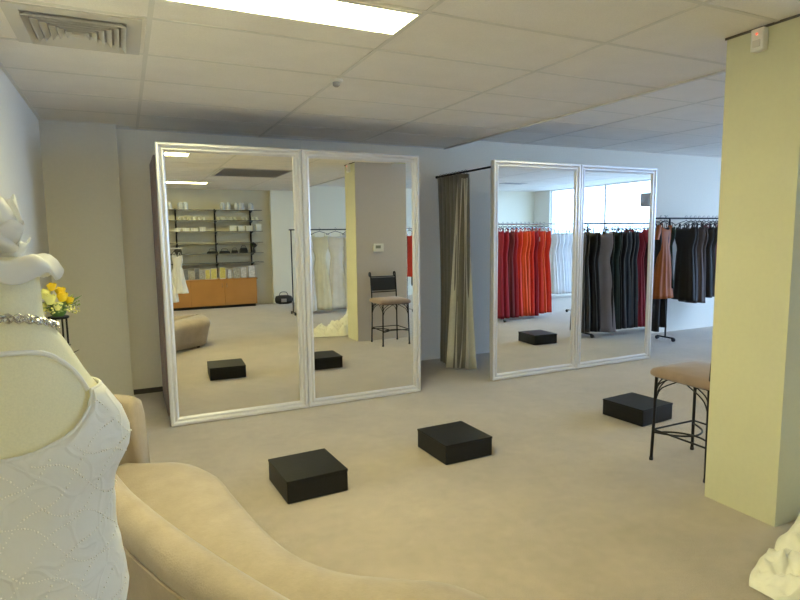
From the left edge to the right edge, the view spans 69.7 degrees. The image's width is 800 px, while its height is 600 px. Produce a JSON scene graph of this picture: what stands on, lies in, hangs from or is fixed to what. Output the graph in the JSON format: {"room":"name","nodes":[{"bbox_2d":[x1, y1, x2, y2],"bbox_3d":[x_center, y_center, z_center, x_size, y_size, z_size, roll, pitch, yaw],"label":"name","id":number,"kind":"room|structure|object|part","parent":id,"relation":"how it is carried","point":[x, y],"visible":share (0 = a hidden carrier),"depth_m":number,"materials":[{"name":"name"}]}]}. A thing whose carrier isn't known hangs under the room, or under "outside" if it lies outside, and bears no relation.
{"room":"clothing store","nodes":[
{"label":"clothing store","id":0,"kind":"room"},
{"bbox_2d":[0,68,54,320],"bbox_3d":[-1.165,0.130,0.792,0.200,2.750,10.600,-4,7,-25],"label":"wall","id":1,"kind":"structure","parent":0,"point":[21,172],"depth_m":4.12,"materials":[{"name":"white paint"}]},
{"bbox_2d":[49,307,66,316],"bbox_3d":[-2.171,0.075,3.647,0.100,0.055,0.100,-4,7,-25],"label":"bowl","id":2,"kind":"object","parent":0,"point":[51,312],"depth_m":3.61,"materials":[{"name":"glass"}]},
{"bbox_2d":[0,0,799,147],"bbox_3d":[0.732,-1.377,1.540,4.440,0.270,10.600,-4,7,-25],"label":"ceiling","id":3,"kind":"structure","parent":0,"point":[701,32],"depth_m":3.58,"materials":[{"name":"tile"}]},
{"bbox_2d":[0,0,141,54],"bbox_3d":[-1.637,-1.354,2.918,0.584,0.030,0.584,-4,7,-25],"label":"ceiling vent","id":4,"kind":"object","parent":3,"relation":"in","point":[35,24],"visible":1,"depth_m":2.85,"materials":[{"name":"grey metal"}]},
{"bbox_3d":[-1.637,-1.344,2.919,0.050,0.010,0.050,-4,7,-25],"label":"plate","id":5,"kind":"part","parent":4,"relation":"part of","materials":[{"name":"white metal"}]},
{"bbox_2d":[164,0,420,34],"bbox_3d":[-0.486,-1.347,2.636,1.155,0.007,0.310,-4,7,-25],"label":"recessed light","id":6,"kind":"object","parent":3,"relation":"in","point":[337,13],"visible":1,"depth_m":2.70,"materials":[{"name":"white plastic"}]},
{"bbox_2d":[329,78,342,86],"bbox_3d":[-0.432,-1.469,3.892,0.090,0.049,0.090,-4,7,-25],"label":"smoke detector","id":7,"kind":"object","parent":3,"relation":"attached to","point":[336,82],"visible":1,"depth_m":3.87,"materials":[{"name":"white plastic"}]},
{"bbox_2d":[0,0,779,148],"bbox_3d":[0.716,-1.275,1.823,4.240,0.016,9.700,-4,7,-25],"label":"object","id":8,"kind":"structure","parent":3,"relation":"attached to","point":[149,17],"depth_m":3.59,"materials":[{"name":"white metal"}]},
{"bbox_2d":[116,129,720,394],"bbox_3d":[1.881,-0.723,7.960,11.520,2.750,0.200,-4,7,-25],"label":"wall","id":9,"kind":"structure","parent":0,"point":[687,185],"depth_m":7.20,"materials":[{"name":"paint"}]},
{"bbox_2d":[134,386,162,394],"bbox_3d":[-1.389,0.849,6.440,2.905,0.050,0.012,-4,7,-25],"label":"baseboard","id":10,"kind":"structure","parent":9,"relation":"attached to","point":[154,389],"depth_m":5.87,"materials":[{"name":"grey"}]},
{"bbox_2d":[435,166,490,178],"bbox_3d":[0.714,-1.452,6.532,0.036,0.036,1.215,-4,7,-25],"label":"curtain rod","id":11,"kind":"object","parent":9,"relation":"attached to","point":[487,167],"visible":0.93,"depth_m":6.45,"materials":[{"name":"black metal"}]},
{"bbox_2d":[438,170,476,369],"bbox_3d":[0.601,-0.353,6.784,0.282,2.274,0.693,-4,7,-25],"label":"curtain","id":12,"kind":"object","parent":11,"relation":"hanging from","point":[457,334],"visible":1,"depth_m":6.63,"materials":[{"name":"grey fabric"}]},
{"bbox_2d":[444,69,725,149],"bbox_3d":[2.642,-1.403,2.734,0.030,0.034,9.700,-4,7,-25],"label":"trim","id":13,"kind":"structure","parent":9,"relation":"attached to","point":[721,71],"depth_m":4.70,"materials":[{"name":"white"}]},
{"bbox_3d":[-2.192,-1.260,5.156,0.036,0.036,1.215,-4,7,-25],"label":"curtain rod","id":14,"kind":"object","parent":9,"relation":"attached to","visible":0},
{"bbox_2d":[149,155,169,415],"bbox_3d":[-2.106,-0.150,5.101,0.075,2.235,0.761,-4,7,-25],"label":"curtain","id":15,"kind":"object","parent":14,"relation":"hanging from","point":[152,167],"visible":0.45,"depth_m":4.93,"materials":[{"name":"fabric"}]},
{"bbox_2d":[133,326,795,599],"bbox_3d":[4.049,1.204,3.414,11.720,0.100,10.600,-4,7,-25],"label":"floor","id":16,"kind":"structure","parent":0,"point":[569,501],"depth_m":3.58,"materials":[{"name":"carpet"}]},
{"bbox_2d":[48,315,77,352],"bbox_3d":[-2.164,0.646,3.712,0.209,1.092,0.209,-2,7,-9],"label":"stand","id":17,"kind":"object","parent":16,"relation":"on","point":[65,317],"visible":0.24,"depth_m":3.64,"materials":[{"name":"black metal"}]},
{"bbox_3d":[-2.170,0.111,3.651,0.120,0.015,0.120,-4,7,-25],"label":"plate","id":18,"kind":"part","parent":17,"relation":"part of","materials":[{"name":"black metal"}]},
{"bbox_2d":[41,282,81,316],"bbox_3d":[-2.170,-0.005,3.643,0.261,0.224,0.259,-4,7,-25],"label":"flower arrangement","id":19,"kind":"object","parent":17,"relation":"on","point":[56,309],"visible":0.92,"depth_m":3.60,"materials":[{"name":"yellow plant"}]},
{"bbox_3d":[-2.089,0.656,3.659,0.105,1.082,0.012,4,8,36],"label":"leg","id":20,"kind":"part","parent":17,"relation":"part of","materials":[{"name":"black metal"}]},
{"bbox_3d":[-2.110,0.642,3.787,0.012,1.082,0.105,4,8,36],"label":"leg","id":21,"kind":"part","parent":17,"relation":"part of","materials":[{"name":"black metal"}]},
{"bbox_2d":[0,277,131,599],"bbox_3d":[-0.514,0.731,0.818,0.665,1.535,0.670,-4,7,-24],"label":"mannequin","id":22,"kind":"object","parent":16,"relation":"on","point":[65,436],"visible":1,"depth_m":0.72},
{"bbox_2d":[0,194,63,284],"bbox_3d":[-0.517,-0.079,0.728,0.148,0.114,0.143,0,6,2],"label":"hat","id":23,"kind":"object","parent":22,"relation":"on","point":[15,269],"visible":1,"depth_m":0.72,"materials":[{"name":"white fabric"}]},
{"bbox_3d":[-0.516,-0.042,0.734,0.120,0.026,0.119,-5,8,-34],"label":"crown","id":24,"kind":"part","parent":23,"relation":"part of","materials":[{"name":"white fabric"}]},
{"bbox_3d":[-0.487,0.156,0.716,0.221,0.063,0.097,-5,8,-34],"label":"neckline trim","id":25,"kind":"part","parent":22,"relation":"part of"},
{"bbox_2d":[38,119,132,395],"bbox_3d":[-2.950,-0.318,5.448,0.610,2.630,0.220,-4,7,-25],"label":"wall pier","id":26,"kind":"object","parent":16,"relation":"on","point":[80,159],"visible":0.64,"depth_m":5.34,"materials":[{"name":"paint"}]},
{"bbox_2d":[154,141,307,426],"bbox_3d":[-1.407,-0.134,4.950,1.182,2.331,0.080,-4,7,-25],"label":"mirror","id":27,"kind":"object","parent":16,"relation":"on","point":[231,217],"visible":1,"depth_m":4.92,"materials":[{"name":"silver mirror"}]},
{"bbox_2d":[113,394,488,599],"bbox_3d":[-0.598,0.939,2.220,2.470,0.806,0.660,5,8,39],"label":"sofa","id":28,"kind":"object","parent":16,"relation":"on","point":[185,536],"visible":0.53,"depth_m":2.10,"materials":[{"name":"fabric"}]},
{"bbox_3d":[-0.524,1.108,2.230,2.334,0.397,0.583,5,8,39],"label":"seat","id":29,"kind":"part","parent":28,"relation":"part of","materials":[{"name":"fabric"}]},
{"bbox_2d":[268,448,347,503],"bbox_3d":[-0.588,1.110,3.650,0.392,0.143,0.406,-4,7,-28],"label":"plinth","id":30,"kind":"object","parent":16,"relation":"on","point":[298,477],"visible":1,"depth_m":3.53,"materials":[{"name":"black laminate"}]},
{"bbox_2d":[301,149,420,406],"bbox_3d":[-0.343,-0.204,5.454,1.165,2.331,0.080,-4,7,-25],"label":"mirror","id":31,"kind":"object","parent":16,"relation":"on","point":[360,211],"visible":0.97,"depth_m":5.43,"materials":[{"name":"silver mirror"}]},
{"bbox_2d":[417,421,491,464],"bbox_3d":[0.395,1.036,4.192,0.392,0.143,0.406,-4,7,-27],"label":"plinth","id":32,"kind":"object","parent":16,"relation":"on","point":[459,441],"visible":1,"depth_m":4.08,"materials":[{"name":"black laminate"}]},
{"bbox_2d":[490,160,580,380],"bbox_3d":[1.494,-0.325,6.324,1.167,2.331,0.080,-4,7,-25],"label":"mirror","id":33,"kind":"object","parent":16,"relation":"on","point":[535,209],"visible":1,"depth_m":6.29,"materials":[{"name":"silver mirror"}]},
{"bbox_2d":[576,164,656,368],"bbox_3d":[2.564,-0.395,6.830,1.192,2.331,0.080,-4,7,-25],"label":"mirror","id":34,"kind":"object","parent":16,"relation":"on","point":[618,204],"visible":0.94,"depth_m":6.81,"materials":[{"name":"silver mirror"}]},
{"bbox_2d":[603,392,672,426],"bbox_3d":[2.031,0.933,4.923,0.392,0.143,0.406,-5,8,-30],"label":"plinth","id":35,"kind":"object","parent":16,"relation":"on","point":[634,408],"visible":0.99,"depth_m":4.82,"materials":[{"name":"black laminate"}]},
{"bbox_2d":[649,361,710,482],"bbox_3d":[2.035,0.608,3.821,0.490,1.038,0.552,-4,7,-25],"label":"bar stool","id":36,"kind":"object","parent":16,"relation":"on","point":[695,374],"visible":0.48,"depth_m":3.84,"materials":[{"name":"black metal"}]},
{"bbox_3d":[1.754,0.810,3.968,0.036,0.589,0.021,2,7,19],"label":"leg","id":37,"kind":"part","parent":36,"relation":"part of","materials":[{"name":"black metal"}]},
{"bbox_3d":[1.938,0.883,4.065,0.408,0.011,0.013,-4,7,-25],"label":"foot rail","id":38,"kind":"part","parent":36,"relation":"part of","materials":[{"name":"black metal"}]},
{"bbox_3d":[1.978,0.912,3.984,0.419,0.011,0.192,-4,7,-25],"label":"foot rail","id":39,"kind":"part","parent":36,"relation":"part of","materials":[{"name":"black metal"}]},
{"bbox_3d":[1.841,0.915,3.795,0.013,0.011,0.408,-4,7,-25],"label":"foot rail","id":40,"kind":"part","parent":36,"relation":"part of","materials":[{"name":"black metal"}]},
{"bbox_3d":[2.021,0.488,3.835,0.490,0.074,0.490,-4,7,-25],"label":"seat","id":41,"kind":"part","parent":36,"relation":"part of","materials":[{"name":"fabric"}]},
{"bbox_3d":[1.926,0.929,3.837,0.192,0.011,0.419,-4,7,-25],"label":"foot rail","id":42,"kind":"part","parent":36,"relation":"part of","materials":[{"name":"black metal"}]},
{"bbox_3d":[2.120,0.785,4.141,0.021,0.589,0.036,2,7,19],"label":"leg","id":43,"kind":"part","parent":36,"relation":"part of","materials":[{"name":"black metal"}]},
{"bbox_3d":[1.929,0.849,3.604,0.021,0.589,0.036,2,7,19],"label":"leg","id":44,"kind":"part","parent":36,"relation":"part of","materials":[{"name":"black metal"}]},
{"bbox_2d":[655,217,717,341],"bbox_3d":[4.793,-0.356,8.730,3.050,1.776,0.336,-4,7,-25],"label":"clothes rack","id":45,"kind":"object","parent":16,"relation":"on","point":[669,218],"visible":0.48,"depth_m":8.32,"materials":[{"name":"black metal"}]},
{"bbox_2d":[651,221,662,331],"bbox_3d":[3.580,-0.377,8.147,0.128,1.626,0.346,-2,7,-14],"label":"dress","id":46,"kind":"object","parent":45,"relation":"hanging from","point":[658,243],"visible":0.34,"depth_m":8.07,"materials":[{"name":"black fabric"}]},
{"bbox_2d":[655,220,669,327],"bbox_3d":[3.698,-0.409,8.198,0.130,1.576,0.346,-3,7,-19],"label":"dress","id":47,"kind":"object","parent":45,"relation":"hanging from","point":[662,317],"visible":0.17,"depth_m":8.13,"materials":[{"name":"black fabric"}]},
{"bbox_2d":[653,215,672,298],"bbox_3d":[3.695,-0.606,8.075,0.472,1.156,0.263,-5,8,-34],"label":"dress","id":48,"kind":"object","parent":45,"relation":"hanging from","point":[662,275],"visible":0.91,"depth_m":8.00,"materials":[{"name":"brown fabric"}]},
{"bbox_3d":[3.859,-0.313,8.286,0.025,1.715,0.024,-4,7,-25],"label":"post","id":49,"kind":"part","parent":45,"relation":"part of","materials":[{"name":"black metal"}]},
{"bbox_2d":[662,220,675,288],"bbox_3d":[3.801,-0.689,8.217,0.130,1.026,0.346,-3,7,-19],"label":"dress","id":50,"kind":"object","parent":45,"relation":"hanging from","point":[673,233],"visible":0.27,"depth_m":8.10,"materials":[{"name":"black fabric"}]},
{"bbox_2d":[671,216,696,300],"bbox_3d":[4.163,-0.614,8.400,0.126,1.226,0.346,-5,8,-36],"label":"dress","id":51,"kind":"object","parent":45,"relation":"hanging from","point":[684,280],"visible":0.97,"depth_m":8.37,"materials":[{"name":"black fabric"}]},
{"bbox_3d":[4.783,-1.226,8.631,3.050,0.024,0.025,-4,7,-25],"label":"hanging rail","id":52,"kind":"part","parent":45,"relation":"part of","materials":[{"name":"black metal"}]},
{"bbox_2d":[678,216,699,302],"bbox_3d":[4.253,-0.600,8.444,0.126,1.266,0.346,-3,7,-19],"label":"dress","id":53,"kind":"object","parent":45,"relation":"hanging from","point":[697,228],"visible":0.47,"depth_m":8.34,"materials":[{"name":"black fabric"}]},
{"bbox_2d":[683,216,706,302],"bbox_3d":[4.334,-0.605,8.482,0.129,1.266,0.346,-6,8,-38],"label":"dress","id":54,"kind":"object","parent":45,"relation":"hanging from","point":[702,235],"visible":0.38,"depth_m":8.40,"materials":[{"name":"black fabric"}]},
{"bbox_2d":[691,216,708,302],"bbox_3d":[4.410,-0.605,8.520,0.127,1.276,0.347,-3,7,-21],"label":"dress","id":55,"kind":"object","parent":45,"relation":"hanging from","point":[706,228],"visible":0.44,"depth_m":8.41,"materials":[{"name":"black fabric"}]},
{"bbox_2d":[696,220,715,297],"bbox_3d":[4.502,-0.646,8.558,0.130,1.206,0.346,-6,9,-40],"label":"dress","id":56,"kind":"object","parent":45,"relation":"hanging from","point":[708,291],"visible":0.39,"depth_m":8.48,"materials":[{"name":"black fabric"}]},
{"bbox_2d":[698,216,717,296],"bbox_3d":[4.602,-0.657,8.607,0.143,1.196,0.346,-5,8,-31],"label":"dress","id":57,"kind":"object","parent":45,"relation":"hanging from","point":[715,228],"visible":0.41,"depth_m":8.50,"materials":[{"name":"black fabric"}]},
{"bbox_2d":[704,216,717,270],"bbox_3d":[4.681,-0.797,8.630,0.126,0.926,0.516,-2,7,-13],"label":"dress","id":58,"kind":"object","parent":45,"relation":"hanging from","point":[712,216],"visible":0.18,"depth_m":8.53,"materials":[{"name":"black fabric"}]},
{"bbox_2d":[704,17,799,526],"bbox_3d":[2.269,-0.194,3.280,0.820,2.750,0.415,-4,7,-25],"label":"column","id":59,"kind":"object","parent":16,"relation":"on","point":[753,454],"visible":0.86,"depth_m":3.08,"materials":[{"name":"beige paint"}]},
{"bbox_2d":[750,26,768,53],"bbox_3d":[1.857,-1.344,2.971,0.050,0.115,0.070,-4,7,-25],"label":"sensor","id":60,"kind":"object","parent":59,"relation":"attached to","point":[759,36],"visible":1,"depth_m":2.95,"materials":[{"name":"white plastic"}]},
{"bbox_2d":[725,14,799,40],"bbox_3d":[2.265,-1.436,3.145,0.855,0.012,0.432,-4,7,-25],"label":"trim","id":61,"kind":"structure","parent":59,"relation":"attached to","point":[797,15],"depth_m":2.95,"materials":[{"name":"grey"}]},
{"bbox_2d":[749,513,799,599],"bbox_3d":[2.483,0.491,2.674,1.816,1.520,0.903,0,7,7],"label":"dress","id":62,"kind":"object","parent":16,"relation":"on","point":[776,574],"visible":1,"depth_m":2.59,"materials":[{"name":"fabric"}]},
{"bbox_2d":[479,73,725,157],"bbox_3d":[6.018,-1.785,4.037,7.280,0.150,10.600,-4,7,-25],"label":"ceiling","id":63,"kind":"structure","parent":0,"point":[700,90],"depth_m":6.41,"materials":[{"name":"tile"}]},
{"bbox_2d":[484,78,724,156],"bbox_3d":[5.821,-1.732,4.226,7.080,0.013,9.700,-4,7,-25],"label":"trim","id":64,"kind":"structure","parent":63,"relation":"attached to","point":[705,78],"depth_m":6.59,"materials":[{"name":"white metal"}]}
]}

